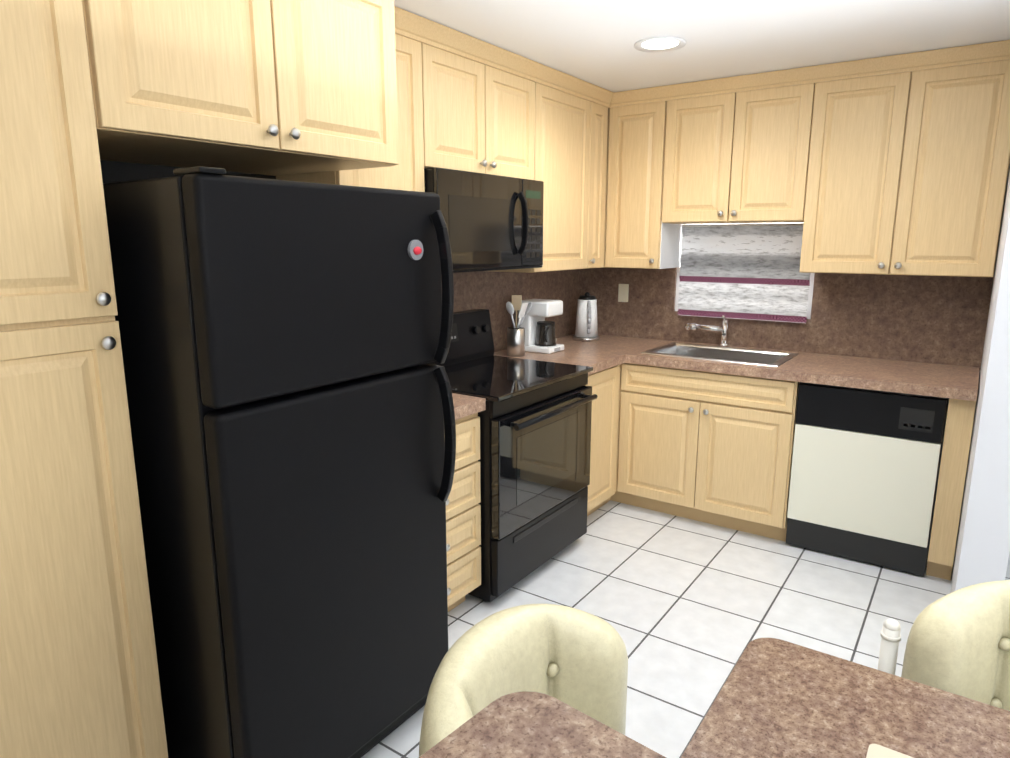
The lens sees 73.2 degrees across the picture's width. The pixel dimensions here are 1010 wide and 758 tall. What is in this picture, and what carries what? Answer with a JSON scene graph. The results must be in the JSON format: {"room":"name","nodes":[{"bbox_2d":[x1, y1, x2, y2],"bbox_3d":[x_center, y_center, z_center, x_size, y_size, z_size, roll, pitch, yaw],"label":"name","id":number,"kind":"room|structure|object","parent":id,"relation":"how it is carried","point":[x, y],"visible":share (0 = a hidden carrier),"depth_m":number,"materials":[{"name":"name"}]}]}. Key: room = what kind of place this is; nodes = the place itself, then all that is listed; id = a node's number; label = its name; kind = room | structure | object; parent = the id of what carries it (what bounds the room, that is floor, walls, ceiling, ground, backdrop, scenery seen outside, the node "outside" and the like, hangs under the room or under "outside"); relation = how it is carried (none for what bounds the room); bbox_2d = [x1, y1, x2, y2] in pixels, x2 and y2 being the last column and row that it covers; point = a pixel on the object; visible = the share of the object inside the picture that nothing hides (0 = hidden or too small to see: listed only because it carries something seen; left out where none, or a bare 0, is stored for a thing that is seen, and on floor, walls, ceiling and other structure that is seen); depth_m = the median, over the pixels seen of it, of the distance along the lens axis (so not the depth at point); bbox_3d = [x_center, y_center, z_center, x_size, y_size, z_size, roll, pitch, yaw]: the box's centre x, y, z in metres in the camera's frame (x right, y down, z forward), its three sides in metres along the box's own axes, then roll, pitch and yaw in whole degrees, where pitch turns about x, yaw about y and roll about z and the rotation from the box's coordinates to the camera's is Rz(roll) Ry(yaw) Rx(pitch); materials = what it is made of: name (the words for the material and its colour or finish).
{"room":"kitchen","nodes":[
{"label":"kitchen","id":0,"kind":"room"},
{"bbox_2d":[453,269,579,351],"bbox_3d":[-1.223,-0.083,2.224,0.100,2.337,6.100,8,14,34],"label":"wall","id":1,"kind":"structure","parent":0,"point":[493,292],"depth_m":3.89,"materials":[{"name":"brown stone"}]},
{"bbox_2d":[82,0,289,171],"bbox_3d":[-0.986,-0.885,1.745,0.636,0.569,0.455,8,14,34],"label":"upper cabinet","id":2,"kind":"object","parent":1,"relation":"attached to","point":[175,83],"depth_m":1.61,"materials":[{"name":"brown wood"}]},
{"bbox_2d":[162,0,405,179],"bbox_3d":[-0.726,-0.959,2.111,0.636,0.569,0.455,8,14,34],"label":"upper cabinet","id":3,"kind":"object","parent":1,"relation":"attached to","point":[346,73],"depth_m":1.98,"materials":[{"name":"brown wood"}]},
{"bbox_2d":[288,12,429,191],"bbox_3d":[-0.586,-0.857,2.596,0.346,0.964,0.448,8,14,34],"label":"upper cabinet","id":4,"kind":"object","parent":1,"relation":"attached to","point":[414,56],"depth_m":2.59,"materials":[{"name":"brown wood"}]},
{"bbox_2d":[426,20,489,173],"bbox_3d":[-0.342,-1.145,2.895,0.346,0.519,0.405,8,14,34],"label":"upper cabinet","id":5,"kind":"object","parent":1,"relation":"attached to","point":[459,64],"depth_m":2.80,"materials":[{"name":"brown wood"}]},
{"bbox_2d":[424,167,543,272],"bbox_3d":[-0.181,-0.712,3.121,0.457,0.413,0.800,8,14,34],"label":"over-the-range microwave","id":6,"kind":"object","parent":5,"relation":"attached to","point":[493,222],"visible":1,"depth_m":2.98,"materials":[{"name":"black"}]},
{"bbox_2d":[490,44,541,180],"bbox_3d":[-0.111,-1.212,3.220,0.346,0.519,0.405,8,14,34],"label":"upper cabinet","id":7,"kind":"object","parent":1,"relation":"attached to","point":[514,81],"depth_m":3.13,"materials":[{"name":"brown wood"}]},
{"bbox_2d":[492,68,593,272],"bbox_3d":[0.166,-1.074,3.655,0.346,0.964,0.565,8,14,34],"label":"upper cabinet","id":8,"kind":"object","parent":1,"relation":"attached to","point":[565,104],"depth_m":3.56,"materials":[{"name":"brown wood"}]},
{"bbox_2d":[590,88,609,267],"bbox_3d":[0.393,-1.139,3.975,0.346,0.964,0.230,8,14,34],"label":"upper cabinet","id":9,"kind":"object","parent":1,"relation":"attached to","point":[601,97],"depth_m":3.89,"materials":[{"name":"brown wood"}]},
{"bbox_2d":[361,500,1009,757],"bbox_3d":[1.075,1.411,0.897,5.700,0.060,6.100,8,14,34],"label":"floor","id":10,"kind":"structure","parent":0,"point":[689,610],"depth_m":2.94,"materials":[{"name":"tile"}]},
{"bbox_2d":[0,0,167,757],"bbox_3d":[-1.251,0.067,1.497,0.696,2.334,0.550,8,14,34],"label":"pantry","id":11,"kind":"object","parent":10,"relation":"on","point":[79,674],"visible":1,"depth_m":1.44,"materials":[{"name":"brown wood"}]},
{"bbox_2d":[103,166,455,757],"bbox_3d":[-0.711,0.292,2.036,0.898,1.677,0.760,8,14,34],"label":"fridge","id":12,"kind":"object","parent":10,"relation":"on","point":[290,402],"visible":0.96,"depth_m":1.67,"materials":[{"name":"black metal"}]},
{"bbox_2d":[444,413,480,611],"bbox_3d":[-0.492,0.553,2.782,0.616,0.866,0.504,8,14,34],"label":"base cabinet","id":13,"kind":"object","parent":10,"relation":"on","point":[463,510],"depth_m":2.72,"materials":[{"name":"brown wood"}]},
{"bbox_2d":[452,393,485,419],"bbox_3d":[-0.483,0.105,2.684,0.637,0.047,0.505,8,14,34],"label":"countertop","id":14,"kind":"structure","parent":13,"relation":"on","point":[464,405],"depth_m":2.65,"materials":[{"name":"brown stone"}]},
{"bbox_2d":[426,309,597,601],"bbox_3d":[-0.056,0.305,3.239,0.745,1.170,0.800,8,14,34],"label":"range","id":15,"kind":"object","parent":10,"relation":"on","point":[535,434],"visible":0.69,"depth_m":3.02,"materials":[{"name":"black metal"}]},
{"bbox_2d":[419,604,627,756],"bbox_3d":[0.136,0.880,1.119,0.591,0.891,0.612,8,14,34],"label":"chair","id":16,"kind":"object","parent":10,"relation":"on","point":[575,658],"visible":0.71,"depth_m":1.19,"materials":[{"name":"leather"}]},
{"bbox_2d":[419,691,665,757],"bbox_3d":[0.404,1.078,-0.306,2.100,1.075,1.250,10,15,40],"label":"table","id":17,"kind":"object","parent":10,"relation":"on","point":[525,724],"depth_m":0.64,"materials":[{"name":"brown stone"}]},
{"bbox_2d":[585,363,623,515],"bbox_3d":[0.247,0.341,3.822,0.616,0.866,0.459,8,14,34],"label":"base cabinet","id":18,"kind":"object","parent":10,"relation":"on","point":[608,384],"depth_m":3.71,"materials":[{"name":"brown wood"}]},
{"bbox_2d":[494,346,627,374],"bbox_3d":[0.260,-0.106,3.718,0.652,0.047,0.455,8,14,34],"label":"countertop","id":19,"kind":"structure","parent":18,"relation":"on","point":[604,352],"depth_m":3.68,"materials":[{"name":"brown stone"}]},
{"bbox_2d":[506,295,531,356],"bbox_3d":[0.067,-0.287,3.678,0.118,0.321,0.168,8,14,34],"label":"utensil crock","id":20,"kind":"object","parent":19,"relation":"on","point":[515,340],"visible":1,"depth_m":3.65,"materials":[{"name":"silver metal"}]},
{"bbox_2d":[518,299,563,353],"bbox_3d":[0.282,-0.332,3.990,0.266,0.285,0.524,8,14,34],"label":"coffee maker","id":21,"kind":"object","parent":19,"relation":"on","point":[540,336],"visible":0.92,"depth_m":3.79,"materials":[{"name":"white plastic"}]},
{"bbox_2d":[620,363,667,503],"bbox_3d":[0.567,0.248,4.273,0.616,0.866,0.663,8,14,34],"label":"base cabinet","id":22,"kind":"object","parent":10,"relation":"on","point":[645,395],"depth_m":3.79,"materials":[{"name":"brown wood"}]},
{"bbox_2d":[556,334,667,349],"bbox_3d":[0.587,-0.200,4.179,0.652,0.047,0.390,8,14,34],"label":"countertop","id":23,"kind":"structure","parent":22,"relation":"on","point":[604,340],"depth_m":4.22,"materials":[{"name":"brown stone"}]},
{"bbox_2d":[573,292,598,341],"bbox_3d":[0.512,-0.394,4.260,0.164,0.298,0.164,8,14,34],"label":"kettle","id":24,"kind":"object","parent":23,"relation":"on","point":[586,329],"visible":1,"depth_m":4.21,"materials":[{"name":"silver metal"}]},
{"bbox_2d":[556,337,979,400],"bbox_3d":[1.233,-0.107,3.724,2.242,0.047,0.667,8,14,34],"label":"countertop","id":25,"kind":"structure","parent":22,"relation":"on","point":[907,377],"depth_m":3.31,"materials":[{"name":"brown stone"}]},
{"bbox_2d":[685,315,728,346],"bbox_3d":[1.187,-0.293,4.028,0.266,0.193,0.112,8,14,34],"label":"faucet","id":26,"kind":"object","parent":25,"relation":"on","point":[723,329],"visible":1,"depth_m":4.00,"materials":[{"name":"silver metal"}]},
{"bbox_2d":[641,342,797,366],"bbox_3d":[1.184,-0.057,3.777,0.730,0.177,0.470,8,14,34],"label":"sink","id":27,"kind":"object","parent":25,"relation":"in","point":[739,355],"visible":0.31,"depth_m":3.88,"materials":[{"name":"silver metal"}]},
{"bbox_2d":[681,638,1009,757],"bbox_3d":[1.026,1.048,0.652,1.790,0.750,0.770,8,14,34],"label":"table","id":28,"kind":"object","parent":10,"relation":"on","point":[777,698],"visible":1,"depth_m":1.14,"materials":[{"name":"brown stone"}]},
{"bbox_2d":[866,744,912,757],"bbox_3d":[0.588,0.633,0.805,0.335,0.001,0.452,8,14,34],"label":"placemat","id":29,"kind":"object","parent":28,"relation":"on","point":[876,751],"visible":1,"depth_m":1.05,"materials":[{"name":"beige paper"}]},
{"bbox_2d":[786,382,948,575],"bbox_3d":[1.830,0.424,3.431,0.608,0.860,0.597,8,14,34],"label":"dishwasher","id":30,"kind":"object","parent":10,"relation":"on","point":[865,468],"visible":0.98,"depth_m":3.18,"materials":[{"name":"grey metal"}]},
{"bbox_2d":[878,580,1009,710],"bbox_3d":[0.955,0.868,1.180,0.624,0.891,0.604,8,14,34],"label":"chair","id":31,"kind":"object","parent":10,"relation":"on","point":[958,642],"visible":0.69,"depth_m":1.30,"materials":[{"name":"leather"}]},
{"bbox_2d":[394,0,1009,91],"bbox_3d":[1.075,-0.937,0.417,5.700,0.060,6.100,8,14,34],"label":"ceiling","id":32,"kind":"structure","parent":0,"point":[592,41],"depth_m":2.67,"materials":[{"name":"white paint"}]},
{"bbox_2d":[634,36,685,51],"bbox_3d":[0.647,-1.395,2.840,0.210,0.007,0.210,8,14,34],"label":"recessed light","id":33,"kind":"object","parent":32,"relation":"in","point":[660,44],"visible":0.98,"depth_m":2.85,"materials":[{"name":"white glass"}]},
{"bbox_2d":[580,163,1009,375],"bbox_3d":[2.829,-0.251,3.042,5.600,2.337,0.100,8,14,34],"label":"wall","id":34,"kind":"structure","parent":0,"point":[931,319],"depth_m":3.66,"materials":[{"name":"brown stone"}]},
{"bbox_2d":[618,284,628,301],"bbox_3d":[0.761,-0.553,4.378,0.070,0.115,0.007,8,14,34],"label":"electrical outlet plate","id":35,"kind":"object","parent":34,"relation":"attached to","point":[623,290],"visible":1,"depth_m":4.38,"materials":[{"name":"beige plastic"}]},
{"bbox_2d":[606,86,681,268],"bbox_3d":[0.821,-1.145,4.004,0.360,0.964,0.346,8,14,34],"label":"upper cabinet","id":36,"kind":"object","parent":34,"relation":"attached to","point":[636,235],"depth_m":3.86,"materials":[{"name":"brown wood"}]},
{"bbox_2d":[662,77,733,227],"bbox_3d":[1.124,-1.228,3.772,0.370,0.709,0.346,8,14,34],"label":"upper cabinet","id":37,"kind":"object","parent":34,"relation":"attached to","point":[698,112],"depth_m":3.63,"materials":[{"name":"brown wood"}]},
{"bbox_2d":[678,223,809,322],"bbox_3d":[1.360,-0.614,3.907,0.736,0.539,0.026,8,14,34],"label":"shade valance","id":38,"kind":"object","parent":34,"relation":"attached to","point":[743,271],"visible":0.85,"depth_m":3.90,"materials":[{"name":"fabric"}]},
{"bbox_2d":[675,223,814,318],"bbox_3d":[1.394,-0.715,3.959,0.790,0.680,0.050,8,14,34],"label":"window","id":39,"kind":"structure","parent":34,"relation":"in","point":[810,296],"depth_m":3.80,"materials":[{"name":"white"}]},
{"bbox_2d":[722,65,817,223],"bbox_3d":[1.430,-1.185,3.563,0.375,0.709,0.346,8,14,34],"label":"upper cabinet","id":40,"kind":"object","parent":34,"relation":"attached to","point":[772,113],"depth_m":3.42,"materials":[{"name":"brown wood"}]},
{"bbox_2d":[799,53,909,274],"bbox_3d":[1.749,-1.016,3.371,0.402,0.964,0.346,8,14,34],"label":"upper cabinet","id":41,"kind":"object","parent":34,"relation":"attached to","point":[892,164],"depth_m":3.23,"materials":[{"name":"brown wood"}]},
{"bbox_2d":[886,40,1009,276],"bbox_3d":[2.079,-0.970,3.146,0.403,0.964,0.346,8,14,34],"label":"upper cabinet","id":42,"kind":"object","parent":34,"relation":"attached to","point":[950,183],"depth_m":3.01,"materials":[{"name":"brown wood"}]},
{"bbox_2d":[951,166,1009,591],"bbox_3d":[1.942,-0.167,2.632,0.120,2.337,1.600,8,14,34],"label":"wall","id":43,"kind":"structure","parent":0,"point":[982,549],"depth_m":2.08,"materials":[{"name":"white paint"}]}
]}

